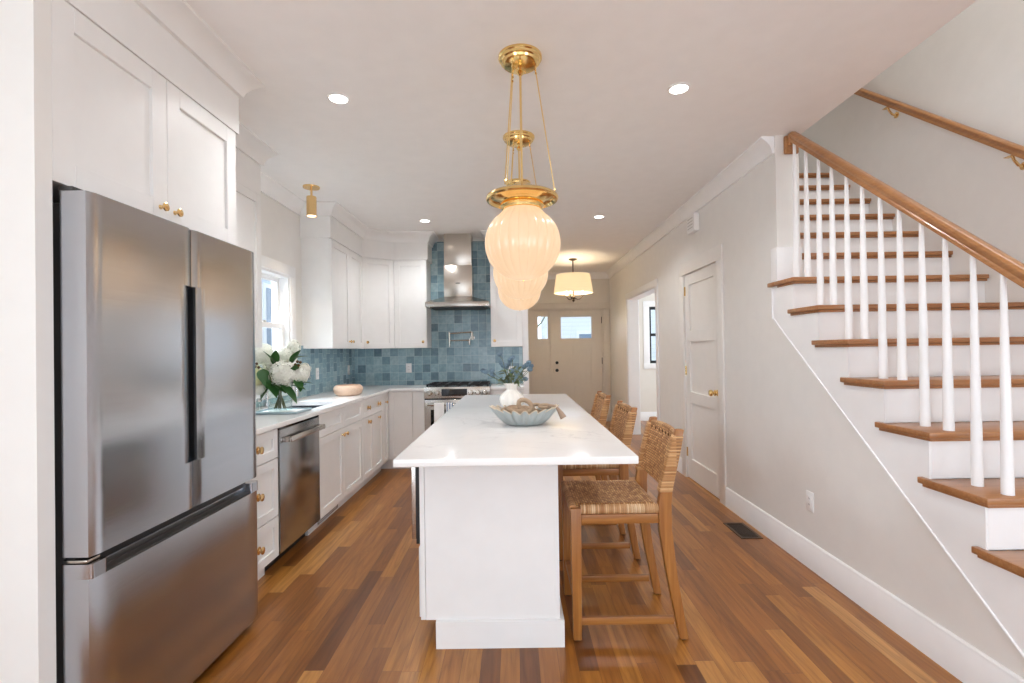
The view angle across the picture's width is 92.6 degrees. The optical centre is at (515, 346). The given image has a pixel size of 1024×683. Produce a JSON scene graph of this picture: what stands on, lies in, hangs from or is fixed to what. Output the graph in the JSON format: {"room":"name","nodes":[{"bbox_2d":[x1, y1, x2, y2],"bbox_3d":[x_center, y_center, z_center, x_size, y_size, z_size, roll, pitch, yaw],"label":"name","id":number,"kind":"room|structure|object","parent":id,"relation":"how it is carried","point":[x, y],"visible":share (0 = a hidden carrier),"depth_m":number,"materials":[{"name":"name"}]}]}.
{"room":"kitchen","nodes":[
{"label":"kitchen","id":0,"kind":"room"},
{"bbox_2d":[0,0,55,682],"bbox_3d":[-1.695,-0.004,1.437,0.630,2.731,0.054,-1,0,0],"label":"wall","id":1,"kind":"structure","parent":0,"point":[27,446],"depth_m":1.41,"materials":[{"name":"paint"}]},
{"bbox_2d":[261,192,301,399],"bbox_3d":[-2.085,-0.002,0.950,0.150,2.731,10.300,-1,0,0],"label":"wall","id":2,"kind":"structure","parent":0,"point":[280,226],"depth_m":4.28,"materials":[{"name":"paint"}]},
{"bbox_2d":[51,0,264,245],"bbox_3d":[-1.664,-0.930,2.015,0.720,0.873,1.086,-1,0,0],"label":"upper cabinet","id":3,"kind":"object","parent":2,"relation":"attached to","point":[146,95],"visible":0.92,"depth_m":1.87,"materials":[{"name":"paint"}]},
{"bbox_2d":[235,122,278,347],"bbox_3d":[-1.837,-0.677,2.963,0.365,1.361,0.957,-1,0,0],"label":"upper cabinet","id":4,"kind":"object","parent":2,"relation":"attached to","point":[252,153],"visible":0.19,"depth_m":3.23,"materials":[{"name":"paint"}]},
{"bbox_2d":[256,255,296,398],"bbox_3d":[-2.065,-0.157,3.896,0.195,1.140,1.150,-1,0,0],"label":"window","id":5,"kind":"structure","parent":2,"relation":"in","point":[282,277],"depth_m":4.35,"materials":[{"name":"clear glass"}]},
{"bbox_2d":[261,171,304,215],"bbox_3d":[-1.986,-1.292,3.989,0.085,0.112,1.256,-1,0,0],"label":"trim","id":6,"kind":"structure","parent":2,"relation":"attached to","point":[270,187],"depth_m":4.15,"materials":[{"name":"white wood"}]},
{"bbox_2d":[256,346,354,407],"bbox_3d":[-2.001,0.230,4.543,0.012,0.486,3.088,-1,0,0],"label":"tiled wall","id":7,"kind":"structure","parent":2,"relation":"attached to","point":[332,364],"depth_m":5.15,"materials":[{"name":"blue tile"}]},
{"bbox_2d":[316,368,318,379],"bbox_3d":[-1.990,0.269,4.928,0.010,0.116,0.070,-1,0,0],"label":"wall outlet","id":8,"kind":"object","parent":7,"relation":"attached to","point":[317,369],"visible":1,"depth_m":4.92,"materials":[{"name":"white plastic"}]},
{"bbox_2d":[301,238,363,348],"bbox_3d":[-1.860,-0.608,5.099,0.318,1.248,0.950,-1,0,0],"label":"upper cabinet","id":9,"kind":"object","parent":2,"relation":"attached to","point":[331,273],"visible":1,"depth_m":4.63,"materials":[{"name":"paint"}]},
{"bbox_2d":[300,201,438,263],"bbox_3d":[-1.538,-1.188,5.337,0.630,0.316,1.900,-1,0,31],"label":"crown molding","id":10,"kind":"structure","parent":2,"relation":"attached to","point":[333,221],"depth_m":5.50,"materials":[{"name":"paint"}]},
{"bbox_2d":[361,257,394,348],"bbox_3d":[-1.727,-0.605,5.827,0.583,1.248,0.528,-1,0,0],"label":"upper cabinet","id":11,"kind":"object","parent":2,"relation":"attached to","point":[378,274],"visible":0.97,"depth_m":5.69,"materials":[{"name":"paint"}]},
{"bbox_2d":[374,238,522,385],"bbox_3d":[-1.005,0.018,6.160,2.310,2.731,0.120,-1,0,0],"label":"wall","id":12,"kind":"structure","parent":0,"point":[474,239],"depth_m":6.11,"materials":[{"name":"paint"}]},
{"bbox_2d":[355,241,522,385],"bbox_3d":[-0.960,-0.420,6.097,2.088,1.777,0.012,-1,0,0],"label":"tiled wall","id":13,"kind":"structure","parent":12,"relation":"attached to","point":[461,361],"depth_m":6.09,"materials":[{"name":"blue tile"}]},
{"bbox_2d":[406,363,411,372],"bbox_3d":[-1.322,0.262,6.082,0.070,0.116,0.010,-1,0,0],"label":"wall outlet","id":14,"kind":"object","parent":13,"relation":"attached to","point":[408,365],"visible":1,"depth_m":6.08,"materials":[{"name":"white plastic"}]},
{"bbox_2d":[394,260,431,347],"bbox_3d":[-1.243,-0.611,5.923,0.388,1.248,0.334,-1,0,0],"label":"upper cabinet","id":15,"kind":"object","parent":13,"relation":"attached to","point":[412,278],"visible":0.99,"depth_m":5.80,"materials":[{"name":"paint"}]},
{"bbox_2d":[425,233,490,309],"bbox_3d":[-0.677,-0.905,5.860,0.733,0.898,0.467,-1,0,0],"label":"range hood","id":16,"kind":"object","parent":13,"relation":"attached to","point":[458,248],"visible":1,"depth_m":5.84,"materials":[{"name":"silver metal"}]},
{"bbox_2d":[448,331,474,346],"bbox_3d":[-0.658,-0.097,5.989,0.310,0.189,0.198,-1,0,0],"label":"pot filler","id":17,"kind":"object","parent":13,"relation":"attached to","point":[472,337],"visible":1,"depth_m":5.96,"materials":[{"name":"silver metal"}]},
{"bbox_2d":[480,230,522,346],"bbox_3d":[-0.107,-0.683,5.896,0.585,1.359,0.389,-1,0,0],"label":"upper cabinet","id":18,"kind":"object","parent":13,"relation":"attached to","point":[506,323],"depth_m":5.80,"materials":[{"name":"paint"}]},
{"bbox_2d":[522,309,528,393],"bbox_3d":[0.130,0.001,6.145,0.069,2.731,0.150,-1,0,0],"label":"trim","id":19,"kind":"structure","parent":12,"relation":"attached to","point":[524,312],"depth_m":6.07,"materials":[{"name":"white wood"}]},
{"bbox_2d":[193,421,962,682],"bbox_3d":[1.495,1.383,2.491,7.450,0.120,13.400,-1,0,0],"label":"floor","id":20,"kind":"structure","parent":0,"point":[342,605],"depth_m":2.38,"materials":[{"name":"brown wood"}]},
{"bbox_2d":[53,186,257,682],"bbox_3d":[-1.616,0.440,1.954,0.675,1.848,0.958,-1,0,0],"label":"refrigerator","id":21,"kind":"object","parent":20,"relation":"on","point":[156,564],"visible":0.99,"depth_m":1.72,"materials":[{"name":"metal"}]},
{"bbox_2d":[251,429,278,579],"bbox_3d":[-1.694,0.929,2.692,0.600,0.882,0.513,-1,0,0],"label":"base cabinet","id":22,"kind":"object","parent":20,"relation":"on","point":[267,442],"visible":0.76,"depth_m":2.83,"materials":[{"name":"paint"}]},
{"bbox_2d":[265,415,324,570],"bbox_3d":[-1.663,0.933,3.258,0.608,0.882,0.604,-1,0,0],"label":"dishwasher","id":23,"kind":"object","parent":20,"relation":"on","point":[298,457],"visible":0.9,"depth_m":3.20,"materials":[{"name":"metal"}]},
{"bbox_2d":[305,401,362,535],"bbox_3d":[-1.694,0.938,4.070,0.600,0.882,1.006,-1,0,0],"label":"base cabinet","id":24,"kind":"object","parent":20,"relation":"on","point":[341,440],"visible":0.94,"depth_m":4.00,"materials":[{"name":"paint"}]},
{"bbox_2d":[317,504,337,524],"bbox_3d":[-1.506,1.317,3.941,0.003,0.082,0.420,-1,0,0],"label":"vent","id":25,"kind":"object","parent":24,"relation":"attached to","point":[330,512],"visible":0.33,"depth_m":3.92,"materials":[{"name":"silver metal"}]},
{"bbox_2d":[256,385,426,434],"bbox_3d":[-1.512,0.479,4.258,0.982,0.030,3.652,-1,0,0],"label":"countertop","id":26,"kind":"structure","parent":24,"relation":"on","point":[330,401],"depth_m":4.16,"materials":[{"name":"white stone"}]},
{"bbox_2d":[263,386,297,406],"bbox_3d":[-1.843,0.282,3.871,0.281,0.366,0.118,-1,0,0],"label":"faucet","id":27,"kind":"object","parent":26,"relation":"on","point":[266,403],"visible":0.38,"depth_m":3.83,"materials":[{"name":"silver metal"}]},
{"bbox_2d":[256,408,311,414],"bbox_3d":[-1.634,0.451,3.437,0.310,0.018,0.250,-1,0,0],"label":"serving tray","id":28,"kind":"object","parent":26,"relation":"on","point":[270,411],"visible":0.78,"depth_m":3.41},
{"bbox_3d":[-1.660,0.362,3.458,0.160,0.175,0.160,-1,0,0],"label":"glass vase","id":29,"kind":"object","parent":28,"relation":"on","visible":0},
{"bbox_2d":[255,339,310,408],"bbox_3d":[-1.661,0.200,3.464,0.516,0.471,0.327,-1,0,0],"label":"flower bouquet","id":30,"kind":"object","parent":29,"relation":"in","point":[278,371],"visible":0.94,"depth_m":3.39,"materials":[{"name":"white plant"}]},
{"bbox_2d":[286,405,322,408],"bbox_3d":[-1.702,0.602,3.869,0.400,0.212,0.595,-1,0,0],"label":"sink","id":31,"kind":"object","parent":26,"relation":"in","point":[307,406],"visible":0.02,"depth_m":4.16,"materials":[{"name":"silver metal"}]},
{"bbox_2d":[333,384,362,395],"bbox_3d":[-1.619,0.418,4.747,0.274,0.100,0.274,-1,0,0],"label":"wooden bowl","id":32,"kind":"object","parent":26,"relation":"on","point":[343,389],"visible":1,"depth_m":4.64,"materials":[{"name":"brown wood"}]},
{"bbox_2d":[354,394,383,493],"bbox_3d":[-1.694,0.944,4.929,0.600,0.882,0.707,-1,0,0],"label":"base cabinet","id":33,"kind":"object","parent":20,"relation":"on","point":[372,408],"visible":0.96,"depth_m":4.89,"materials":[{"name":"paint"}]},
{"bbox_2d":[375,392,388,474],"bbox_3d":[-1.693,0.947,5.389,0.600,0.882,0.207,-1,0,0],"label":"base cabinet","id":34,"kind":"object","parent":20,"relation":"on","point":[385,395],"visible":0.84,"depth_m":5.41,"materials":[{"name":"paint"}]},
{"bbox_2d":[381,391,424,468],"bbox_3d":[-1.505,0.947,5.787,0.977,0.882,0.585,-1,0,0],"label":"base cabinet","id":35,"kind":"object","parent":20,"relation":"on","point":[406,420],"visible":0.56,"depth_m":5.51,"materials":[{"name":"paint"}]},
{"bbox_2d":[424,381,491,430],"bbox_3d":[-0.647,0.898,5.743,0.739,0.955,0.673,-1,0,0],"label":"range","id":36,"kind":"object","parent":20,"relation":"on","point":[435,392],"visible":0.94,"depth_m":5.47,"materials":[{"name":"silver metal"}]},
{"bbox_2d":[434,403,444,422],"bbox_3d":[-0.838,0.827,5.420,0.110,0.418,0.045,-1,0,0],"label":"dish towel","id":37,"kind":"object","parent":36,"relation":"hanging from","point":[439,408],"visible":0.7,"depth_m":5.40,"materials":[{"name":"white fabric"}]},
{"bbox_2d":[446,403,452,411],"bbox_3d":[-0.726,0.816,5.420,0.075,0.398,0.045,-1,0,0],"label":"dish towel","id":38,"kind":"object","parent":36,"relation":"hanging from","point":[448,405],"visible":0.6,"depth_m":5.40,"materials":[{"name":"white fabric"}]},
{"bbox_2d":[428,383,491,386],"bbox_3d":[-0.653,0.463,5.790,0.739,0.024,0.585,-1,0,0],"label":"cooktop","id":39,"kind":"object","parent":36,"relation":"in","point":[430,384],"depth_m":5.59,"materials":[{"name":"black metal"}]},
{"bbox_2d":[411,465,564,648],"bbox_3d":[-0.128,0.910,3.240,0.686,0.882,2.109,-1,0,0],"label":"kitchen island","id":40,"kind":"object","parent":20,"relation":"on","point":[489,546],"depth_m":2.20,"materials":[{"name":"paint"}]},
{"bbox_2d":[393,394,638,466],"bbox_3d":[0.003,0.450,3.232,0.944,0.030,2.705,-1,0,0],"label":"island countertop","id":41,"kind":"structure","parent":40,"relation":"on","point":[469,433],"depth_m":2.22,"materials":[{"name":"white stone"}]},
{"bbox_2d":[500,382,523,405],"bbox_3d":[-0.025,0.347,3.498,0.176,0.180,0.173,-1,0,0],"label":"ribbed vase","id":42,"kind":"object","parent":41,"relation":"on","point":[511,395],"visible":0.77,"depth_m":3.44,"materials":[{"name":"white ceramic"}]},
{"bbox_2d":[480,352,533,387],"bbox_3d":[-0.058,0.176,3.501,0.384,0.276,0.160,-1,0,-3],"label":"flower bouquet","id":43,"kind":"object","parent":42,"relation":"in","point":[528,364],"visible":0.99,"depth_m":3.50,"materials":[{"name":"blue plant"}]},
{"bbox_2d":[489,404,558,425],"bbox_3d":[0.050,0.376,2.717,0.386,0.107,0.280,-1,0,-6],"label":"scalloped bowl","id":44,"kind":"object","parent":41,"relation":"on","point":[514,418],"visible":0.89,"depth_m":2.63,"materials":[{"name":"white ceramic"}]},
{"bbox_2d":[501,398,565,418],"bbox_3d":[0.097,0.340,2.722,0.363,0.118,0.161,-1,0,0],"label":"chain","id":45,"kind":"object","parent":44,"relation":"in","point":[518,407],"visible":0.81,"depth_m":2.70,"materials":[{"name":"brown wood"}]},
{"bbox_2d":[490,390,523,394],"bbox_3d":[-0.086,0.926,5.779,0.378,0.882,0.601,-1,0,0],"label":"base cabinet","id":46,"kind":"object","parent":20,"relation":"on","point":[492,392],"visible":0.07,"depth_m":5.51,"materials":[{"name":"paint"}]},
{"bbox_2d":[490,383,524,389],"bbox_3d":[-0.089,0.469,5.793,0.387,0.030,0.582,-1,0,0],"label":"countertop","id":47,"kind":"structure","parent":46,"relation":"on","point":[493,386],"depth_m":5.50,"materials":[{"name":"white stone"}]},
{"bbox_2d":[558,400,640,560],"bbox_3d":[0.515,0.865,3.297,0.533,0.955,0.461,-1,0,0],"label":"counter stool","id":48,"kind":"object","parent":20,"relation":"on","point":[623,419],"visible":0.58,"depth_m":3.08,"materials":[{"name":"wicker"}]},
{"bbox_2d":[590,391,610,479],"bbox_3d":[0.515,0.870,4.147,0.533,0.955,0.461,-1,0,0],"label":"counter stool","id":49,"kind":"object","parent":20,"relation":"on","point":[601,403],"visible":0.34,"depth_m":4.10,"materials":[{"name":"wicker"}]},
{"bbox_2d":[561,416,688,640],"bbox_3d":[0.515,0.859,2.447,0.533,0.955,0.461,-1,0,0],"label":"counter stool","id":50,"kind":"object","parent":20,"relation":"on","point":[585,501],"visible":1,"depth_m":2.24,"materials":[{"name":"brown wood"}]},
{"bbox_2d":[723,523,762,538],"bbox_3d":[1.639,1.325,3.536,0.150,0.004,0.310,-1,0,0],"label":"floor vent","id":51,"kind":"object","parent":20,"relation":"in","point":[743,531],"visible":1,"depth_m":3.52,"materials":[{"name":"brown metal"}]},
{"bbox_2d":[767,131,1023,657],"bbox_3d":[2.325,-0.147,2.913,1.214,2.918,3.702,-1,0,0],"label":"staircase","id":52,"kind":"structure","parent":20,"relation":"on","point":[896,310],"depth_m":2.33,"materials":[{"name":"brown wood"}]},
{"bbox_2d":[184,0,976,272],"bbox_3d":[1.453,-1.518,2.510,7.450,0.220,13.400,-1,0,0],"label":"ceiling","id":53,"kind":"structure","parent":0,"point":[423,125],"depth_m":2.66,"materials":[{"name":"paint"}]},
{"bbox_2d":[303,184,319,217],"bbox_3d":[-1.718,-1.226,4.128,0.136,0.250,0.136,-1,0,0],"label":"ceiling spotlight","id":54,"kind":"object","parent":53,"relation":"attached to","point":[311,201],"visible":1,"depth_m":4.10,"materials":[{"name":"gold metal"}]},
{"bbox_2d":[326,92,349,103],"bbox_3d":[-0.975,-1.368,2.699,0.124,0.006,0.124,-1,0,0],"label":"recessed light","id":55,"kind":"object","parent":53,"relation":"in","point":[338,98],"visible":1,"depth_m":2.69,"materials":[{"name":"white plastic"}]},
{"bbox_2d":[419,219,430,221],"bbox_3d":[-0.968,-1.351,5.249,0.124,0.006,0.124,-1,0,0],"label":"recessed light","id":56,"kind":"object","parent":53,"relation":"in","point":[420,220],"visible":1,"depth_m":5.23,"materials":[{"name":"white plastic"}]},
{"bbox_2d":[498,178,540,310],"bbox_3d":[0.031,-0.839,4.101,0.362,1.075,0.362,-1,0,0],"label":"pendant light","id":57,"kind":"object","parent":53,"relation":"hanging from","point":[514,304],"visible":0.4,"depth_m":4.01,"materials":[{"name":"beige glass"}]},
{"bbox_2d":[493,130,547,299],"bbox_3d":[0.031,-0.845,3.221,0.362,1.075,0.362,-1,0,0],"label":"pendant light","id":58,"kind":"object","parent":53,"relation":"hanging from","point":[514,289],"visible":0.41,"depth_m":3.14,"materials":[{"name":"gold metal"}]},
{"bbox_2d":[485,43,560,280],"bbox_3d":[0.031,-0.851,2.341,0.362,1.075,0.362,-1,0,0],"label":"pendant light","id":59,"kind":"object","parent":53,"relation":"hanging from","point":[523,243],"visible":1,"depth_m":2.24,"materials":[{"name":"gold metal"}]},
{"bbox_2d":[554,258,592,301],"bbox_3d":[0.900,-1.030,7.607,0.606,0.671,0.606,-1,0,0],"label":"hall ceiling light","id":60,"kind":"object","parent":53,"relation":"hanging from","point":[573,283],"visible":1,"depth_m":7.39,"materials":[{"name":"beige fabric"}]},
{"bbox_2d":[593,215,604,217],"bbox_3d":[0.887,-1.379,5.189,0.124,0.006,0.124,-1,0,0],"label":"recessed light","id":61,"kind":"object","parent":53,"relation":"in","point":[595,216],"visible":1,"depth_m":5.17,"materials":[{"name":"white plastic"}]},
{"bbox_2d":[667,82,690,94],"bbox_3d":[0.885,-1.396,2.649,0.124,0.006,0.124,-1,0,0],"label":"recessed light","id":62,"kind":"object","parent":53,"relation":"in","point":[682,87],"visible":1,"depth_m":2.64,"materials":[{"name":"white plastic"}]},
{"bbox_2d":[536,279,656,411],"bbox_3d":[2.550,-0.014,9.075,5.300,2.731,0.150,-1,0,0],"label":"wall","id":63,"kind":"structure","parent":0,"point":[601,290],"depth_m":9.00,"materials":[{"name":"paint"}]},
{"bbox_2d":[531,311,550,393],"bbox_3d":[0.478,0.351,9.050,0.345,2.040,0.045,-1,0,0],"label":"window","id":64,"kind":"structure","parent":63,"relation":"in","point":[541,373],"depth_m":9.03,"materials":[{"name":"paint"}]},
{"bbox_2d":[528,302,610,420],"bbox_3d":[0.957,0.282,9.043,1.565,2.185,0.150,-1,0,0],"label":"door","id":65,"kind":"structure","parent":63,"relation":"in","point":[580,367],"depth_m":9.03,"materials":[{"name":"paint"}]},
{"bbox_2d":[641,412,656,420],"bbox_3d":[3.271,1.260,8.983,2.695,0.160,0.016,-1,0,0],"label":"baseboard","id":66,"kind":"structure","parent":63,"relation":"attached to","point":[645,416],"depth_m":8.98,"materials":[{"name":"white wood"}]},
{"bbox_2d":[643,301,655,368],"bbox_3d":[2.907,-0.229,9.031,1.100,1.250,0.120,-1,0,0],"label":"window","id":67,"kind":"structure","parent":63,"relation":"in","point":[648,306],"depth_m":8.99,"materials":[{"name":"black metal"}]},
{"bbox_2d":[609,135,1023,678],"bbox_3d":[1.827,-0.030,5.150,0.155,2.731,7.700,-1,0,0],"label":"wall","id":68,"kind":"structure","parent":0,"point":[753,217],"depth_m":3.26,"materials":[{"name":"paint"}]},
{"bbox_2d":[625,279,659,434],"bbox_3d":[1.831,0.259,6.803,0.187,2.175,1.700,-1,0,0],"label":"door frame","id":69,"kind":"structure","parent":68,"relation":"attached to","point":[632,304],"depth_m":7.55,"materials":[{"name":"white wood"}]},
{"bbox_2d":[611,412,681,473],"bbox_3d":[0.969,1.281,7.066,1.600,0.160,3.850,-1,0,0],"label":"baseboard","id":70,"kind":"structure","parent":68,"relation":"attached to","point":[679,468],"depth_m":5.22,"materials":[{"name":"white wood"}]},
{"bbox_2d":[547,136,773,279],"bbox_3d":[0.931,-1.320,6.140,1.600,0.112,5.738,-1,0,0],"label":"trim","id":71,"kind":"structure","parent":68,"relation":"attached to","point":[762,149],"depth_m":4.38,"materials":[{"name":"white wood"}]},
{"bbox_2d":[687,212,698,234],"bbox_3d":[1.706,-1.183,4.708,0.052,0.165,0.200,-1,0,0],"label":"door chime","id":72,"kind":"object","parent":68,"relation":"attached to","point":[693,219],"visible":1,"depth_m":4.65,"materials":[{"name":"white plastic"}]},
{"bbox_2d":[679,244,726,505],"bbox_3d":[1.796,0.235,4.619,0.226,2.195,1.055,-1,0,0],"label":"door","id":73,"kind":"structure","parent":68,"relation":"in","point":[701,292],"depth_m":4.59,"materials":[{"name":"paint"}]},
{"bbox_2d":[806,490,813,512],"bbox_3d":[1.759,0.922,2.924,0.010,0.116,0.070,-1,0,0],"label":"wall outlet","id":74,"kind":"object","parent":68,"relation":"attached to","point":[809,495],"visible":1,"depth_m":2.92,"materials":[{"name":"white plastic"}]},
{"bbox_2d":[807,495,810,507],"bbox_3d":[1.756,0.922,2.924,0.003,0.068,0.034,-1,0,0],"label":"receptacle","id":75,"kind":"object","parent":74,"relation":"attached to","point":[808,496],"depth_m":2.93,"materials":[{"name":"plastic"}]},
{"bbox_2d":[725,487,1023,682],"bbox_3d":[1.760,1.240,2.612,0.016,0.160,2.940,-1,0,0],"label":"baseboard","id":76,"kind":"structure","parent":68,"relation":"attached to","point":[968,664],"depth_m":2.32,"materials":[{"name":"white wood"}]},
{"bbox_2d":[799,0,1023,549],"bbox_3d":[2.977,-1.298,2.634,0.120,5.200,5.850,-1,0,0],"label":"wall","id":77,"kind":"structure","parent":0,"point":[969,72],"depth_m":3.25,"materials":[{"name":"paint"}]},
{"bbox_2d":[854,88,1023,169],"bbox_3d":[2.870,-1.218,2.908,0.094,2.787,3.400,-1,0,0],"label":"wall handrail","id":78,"kind":"object","parent":77,"relation":"attached to","point":[1009,147],"visible":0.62,"depth_m":3.18,"materials":[{"name":"brown wood"}]},
{"label":"outside","id":79,"kind":"structure","parent":0,"visible":0},
{"bbox_3d":[0.031,2.144,9.986,28.000,0.300,48.000,-1,0,0],"label":"ground","id":80,"kind":"structure","parent":79,"visible":0},
{"bbox_2d":[259,279,271,367],"bbox_3d":[-8.633,-2.199,7.266,7.400,8.600,11.100,-1,0,0],"label":"house","id":81,"kind":"structure","parent":80,"relation":"on","point":[266,285],"depth_m":10.17,"materials":[{"name":"grey"}]},
{"bbox_2d":[541,310,655,359],"bbox_3d":[5.111,-2.063,20.014,8.320,8.100,8.600,-1,0,0],"label":"house","id":82,"kind":"structure","parent":80,"relation":"on","point":[571,327],"depth_m":16.00,"materials":[{"name":"white"}]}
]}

